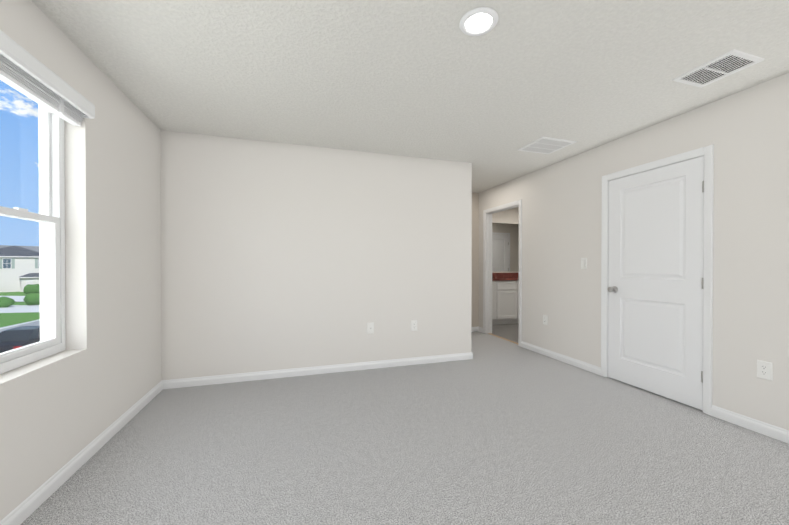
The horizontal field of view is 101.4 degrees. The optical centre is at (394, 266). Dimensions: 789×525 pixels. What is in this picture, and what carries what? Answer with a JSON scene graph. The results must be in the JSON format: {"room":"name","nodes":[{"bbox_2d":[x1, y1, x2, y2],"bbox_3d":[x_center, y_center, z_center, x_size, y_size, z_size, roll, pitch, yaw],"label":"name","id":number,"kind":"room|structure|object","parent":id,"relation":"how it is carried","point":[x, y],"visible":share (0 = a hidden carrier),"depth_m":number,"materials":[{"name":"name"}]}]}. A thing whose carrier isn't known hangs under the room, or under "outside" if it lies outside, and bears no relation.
{"room":"empty bedroom","nodes":[
{"label":"empty bedroom","id":0,"kind":"room"},
{"bbox_2d":[0,245,38,251],"bbox_3d":[-85.076,-0.284,83.154,11.000,9.600,31.000,0,1,45],"label":"house","id":1,"kind":"structure","parent":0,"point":[35,248],"depth_m":78.20,"materials":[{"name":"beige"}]},
{"bbox_2d":[0,312,39,326],"bbox_3d":[-39.827,4.858,25.211,16.457,0.001,19.434,0,0,-17],"label":"lawn","id":2,"kind":"structure","parent":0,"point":[20,318],"depth_m":30.10,"materials":[{"name":"green plant"}]},
{"bbox_2d":[0,0,161,520],"bbox_3d":[-1.904,-0.055,1.720,0.220,2.680,5.850,0,0,-17],"label":"wall","id":3,"kind":"structure","parent":0,"point":[101,373],"depth_m":1.99,"materials":[{"name":"white paint"}]},
{"bbox_2d":[0,83,65,373],"bbox_3d":[-1.710,-0.234,1.009,0.081,1.469,1.876,0,0,-17],"label":"window","id":4,"kind":"structure","parent":3,"relation":"in","point":[52,217],"depth_m":1.84,"materials":[{"name":"white plastic"}]},
{"bbox_2d":[0,30,94,125],"bbox_3d":[-1.588,-0.903,1.043,0.114,0.148,1.872,0,0,-17],"label":"window blind","id":5,"kind":"object","parent":3,"relation":"attached to","point":[26,73],"visible":1,"depth_m":1.58,"materials":[{"name":"white plastic"}]},
{"bbox_2d":[0,380,163,524],"bbox_3d":[-1.583,1.128,1.082,0.013,0.083,4.127,0,0,-17],"label":"baseboard","id":6,"kind":"structure","parent":3,"relation":"attached to","point":[24,510],"depth_m":1.81,"materials":[{"name":"white wood"}]},
{"bbox_2d":[160,130,471,379],"bbox_3d":[-0.958,-0.071,4.252,3.528,2.680,1.573,0,0,-17],"label":"wall","id":7,"kind":"structure","parent":0,"point":[277,256],"depth_m":3.43,"materials":[{"name":"white paint"}]},
{"bbox_2d":[164,352,472,388],"bbox_3d":[-0.598,1.112,3.541,3.291,0.083,0.013,0,0,-17],"label":"baseboard","id":8,"kind":"structure","parent":7,"relation":"attached to","point":[262,375],"depth_m":3.44,"materials":[{"name":"white wood"}]},
{"bbox_2d":[367,322,373,333],"bbox_3d":[-0.268,0.694,3.639,0.078,0.124,0.016,0,0,-17],"label":"electrical outlet plate","id":9,"kind":"object","parent":7,"relation":"attached to","point":[370,326],"depth_m":3.64,"materials":[{"name":"white plastic"}]},
{"bbox_2d":[411,320,416,330],"bbox_3d":[0.232,0.693,3.799,0.078,0.124,0.008,0,0,-17],"label":"electrical outlet plate","id":10,"kind":"object","parent":7,"relation":"attached to","point":[413,322],"depth_m":3.79,"materials":[{"name":"white plastic"}]},
{"bbox_2d":[20,331,788,524],"bbox_3d":[0.183,1.221,2.375,4.590,0.120,5.850,0,0,-17],"label":"floor carpet","id":11,"kind":"object","parent":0,"point":[495,430],"visible":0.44,"depth_m":1.98,"materials":[{"name":"grey carpet"}]},
{"bbox_2d":[488,333,517,343],"bbox_3d":[1.736,1.140,5.113,0.050,0.007,0.838,0,0,-17],"label":"trim strip","id":12,"kind":"object","parent":11,"relation":"on","point":[503,338],"visible":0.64,"depth_m":5.11,"materials":[{"name":"beige wood"}]},
{"bbox_2d":[31,0,788,192],"bbox_3d":[0.211,-1.339,2.368,4.650,0.120,5.850,0,0,-17],"label":"ceiling","id":13,"kind":"structure","parent":0,"point":[429,79],"depth_m":2.06,"materials":[{"name":"paint"}]},
{"bbox_2d":[459,7,497,35],"bbox_3d":[0.438,-1.268,1.680,0.197,0.012,0.197,0,0,-17],"label":"recessed light","id":14,"kind":"object","parent":13,"relation":"in","point":[478,21],"visible":1,"depth_m":1.67,"materials":[{"name":"white plastic"}]},
{"bbox_2d":[518,137,576,153],"bbox_3d":[1.610,-1.281,3.436,0.430,0.009,0.390,0,0,-17],"label":"ceiling vent","id":15,"kind":"object","parent":13,"relation":"in","point":[545,145],"visible":1,"depth_m":3.41,"materials":[{"name":"white metal"}]},
{"bbox_2d":[672,49,764,87],"bbox_3d":[2.086,-1.272,2.096,0.300,0.011,0.330,0,0,-17],"label":"ceiling vent","id":16,"kind":"object","parent":13,"relation":"in","point":[733,61],"visible":1,"depth_m":2.07,"materials":[{"name":"white metal"}]},
{"bbox_2d":[471,193,478,326],"bbox_3d":[1.043,-0.079,5.633,1.132,2.680,0.120,0,0,-17],"label":"wall","id":17,"kind":"structure","parent":0,"point":[475,268],"depth_m":5.69,"materials":[{"name":"beige paint"}]},
{"bbox_2d":[471,326,479,331],"bbox_3d":[1.023,1.100,5.556,0.980,0.083,0.030,0,0,-17],"label":"baseboard","id":18,"kind":"structure","parent":17,"relation":"attached to","point":[473,329],"depth_m":5.68,"materials":[{"name":"white wood"}]},
{"bbox_2d":[491,323,517,342],"bbox_3d":[3.394,1.200,6.098,3.750,0.116,2.440,0,0,-17],"label":"floor","id":19,"kind":"structure","parent":0,"point":[508,331],"depth_m":5.70,"materials":[{"name":"beige tile"}]},
{"bbox_2d":[492,281,499,324],"bbox_3d":[1.684,0.703,6.418,0.544,0.865,0.559,0,0,-17],"label":"base cabinet","id":20,"kind":"object","parent":19,"relation":"on","point":[495,284],"depth_m":6.21,"materials":[{"name":"white wood"}]},
{"bbox_2d":[500,281,518,324],"bbox_3d":[2.112,0.702,6.551,0.596,0.865,0.559,0,0,-17],"label":"base cabinet","id":21,"kind":"object","parent":19,"relation":"on","point":[505,296],"depth_m":6.31,"materials":[{"name":"white wood"}]},
{"bbox_2d":[492,277,518,280],"bbox_3d":[2.350,0.249,6.616,1.934,0.040,0.570,0,0,-17],"label":"countertop","id":22,"kind":"structure","parent":21,"relation":"on","point":[493,278],"depth_m":6.33,"materials":[{"name":"red stone"}]},
{"bbox_2d":[492,207,518,272],"bbox_3d":[3.365,-0.082,6.082,3.810,2.680,2.440,0,0,-17],"label":"wall","id":23,"kind":"structure","parent":0,"point":[510,216],"depth_m":6.94,"materials":[{"name":"white paint"}]},
{"bbox_2d":[492,223,518,271],"bbox_3d":[2.255,-0.412,6.883,1.814,1.030,0.005,0,0,-17],"label":"vanity mirror","id":24,"kind":"object","parent":23,"relation":"attached to","point":[505,246],"visible":0.29,"depth_m":6.92,"materials":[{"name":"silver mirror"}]},
{"bbox_2d":[492,273,518,276],"bbox_3d":[2.268,0.178,6.878,1.934,0.099,0.020,0,0,-17],"label":"backsplash","id":25,"kind":"structure","parent":0,"relation":"attached to","point":[493,274],"depth_m":6.90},
{"bbox_2d":[479,73,788,429],"bbox_3d":[2.393,-0.063,2.990,0.120,2.680,5.730,0,0,-17],"label":"wall","id":26,"kind":"structure","parent":0,"point":[745,132],"depth_m":2.47,"materials":[{"name":"white paint"}]},
{"bbox_2d":[483,200,521,346],"bbox_3d":[1.736,0.090,5.106,0.152,2.107,0.964,0,0,-17],"label":"door frame","id":27,"kind":"structure","parent":26,"relation":"attached to","point":[487,271],"depth_m":5.49,"materials":[{"name":"white wood"}]},
{"bbox_2d":[543,315,547,324],"bbox_3d":[1.954,0.690,4.191,0.008,0.124,0.078,0,0,-17],"label":"electrical outlet plate","id":28,"kind":"object","parent":26,"relation":"attached to","point":[545,317],"depth_m":4.18,"materials":[{"name":"white plastic"}]},
{"bbox_2d":[521,341,600,375],"bbox_3d":[2.003,1.109,4.025,0.013,0.083,1.271,0,0,-17],"label":"baseboard","id":29,"kind":"structure","parent":26,"relation":"attached to","point":[577,363],"depth_m":3.88,"materials":[{"name":"white wood"}]},
{"bbox_2d":[581,258,586,268],"bbox_3d":[2.126,-0.037,3.630,0.010,0.124,0.078,0,0,-17],"label":"switch plate","id":30,"kind":"object","parent":26,"relation":"attached to","point":[583,263],"visible":1,"depth_m":3.62,"materials":[{"name":"white plastic"}]},
{"bbox_2d":[607,156,703,409],"bbox_3d":[2.325,0.131,2.951,0.110,2.032,0.831,0,0,-17],"label":"closet door","id":31,"kind":"structure","parent":26,"relation":"in","point":[655,281],"depth_m":2.89,"materials":[{"name":"white painted wood"},{"name":"brushed nickel"}]},
{"bbox_2d":[601,144,713,415],"bbox_3d":[2.396,0.104,2.981,0.152,2.107,0.944,0,0,-17],"label":"door frame","id":32,"kind":"structure","parent":26,"relation":"attached to","point":[707,152],"depth_m":2.56,"materials":[{"name":"white wood"}]},
{"bbox_2d":[711,405,788,443],"bbox_3d":[2.802,1.125,1.450,0.013,0.083,2.233,0,0,-17],"label":"baseboard","id":33,"kind":"structure","parent":26,"relation":"attached to","point":[775,432],"depth_m":2.29,"materials":[{"name":"white wood"}]},
{"bbox_2d":[757,360,772,380],"bbox_3d":[2.561,0.716,2.236,0.008,0.124,0.078,0,0,-17],"label":"electrical outlet plate","id":34,"kind":"object","parent":26,"relation":"attached to","point":[764,369],"depth_m":2.23,"materials":[{"name":"white plastic"}]},
{"label":"outside","id":35,"kind":"structure","parent":0,"visible":0},
{"bbox_2d":[0,292,26,329],"bbox_3d":[-38.203,4.684,61.055,600.000,0.001,600.000,0,0,-17],"label":"grass","id":36,"kind":"structure","parent":35,"point":[12,294],"depth_m":54.86,"materials":[{"name":"green plant"}]},
{"bbox_2d":[0,246,39,291],"bbox_3d":[-73.473,0.245,62.548,12.150,8.800,10.650,0,1,45],"label":"house","id":37,"kind":"structure","parent":36,"relation":"on","point":[6,265],"depth_m":60.02,"materials":[{"name":"white"}]},
{"bbox_2d":[0,284,39,307],"bbox_3d":[-45.360,3.564,39.118,3.559,2.800,3.383,0,0,-17],"label":"bushes","id":38,"kind":"object","parent":36,"relation":"on","point":[28,293],"depth_m":39.44,"materials":[{"name":"green plant"}]},
{"bbox_2d":[0,320,39,332],"bbox_3d":[-19.185,4.904,21.150,20.454,0.001,35.892,0,0,-17],"label":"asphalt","id":39,"kind":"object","parent":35,"point":[31,324],"depth_m":26.74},
{"bbox_2d":[0,325,39,352],"bbox_3d":[-21.186,4.208,18.902,1.880,1.420,4.674,0,0,-17],"label":"car","id":40,"kind":"object","parent":39,"relation":"on","point":[14,335],"depth_m":17.63,"materials":[{"name":"black metal"}]},
{"bbox_2d":[0,305,39,328],"bbox_3d":[-38.921,4.836,30.430,39.000,0.001,31.038,0,0,-17],"label":"sidewalk","id":41,"kind":"structure","parent":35,"point":[31,308],"depth_m":36.22,"materials":[{"name":"grey concrete"}]},
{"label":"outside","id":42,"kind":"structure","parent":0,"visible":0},
{"bbox_2d":[0,296,23,301],"bbox_3d":[-53.200,4.725,48.230,53.391,0.001,25.518,0,0,-17],"label":"road","id":43,"kind":"structure","parent":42,"point":[17,298],"depth_m":49.45,"materials":[{"name":"grey concrete"}]}
]}

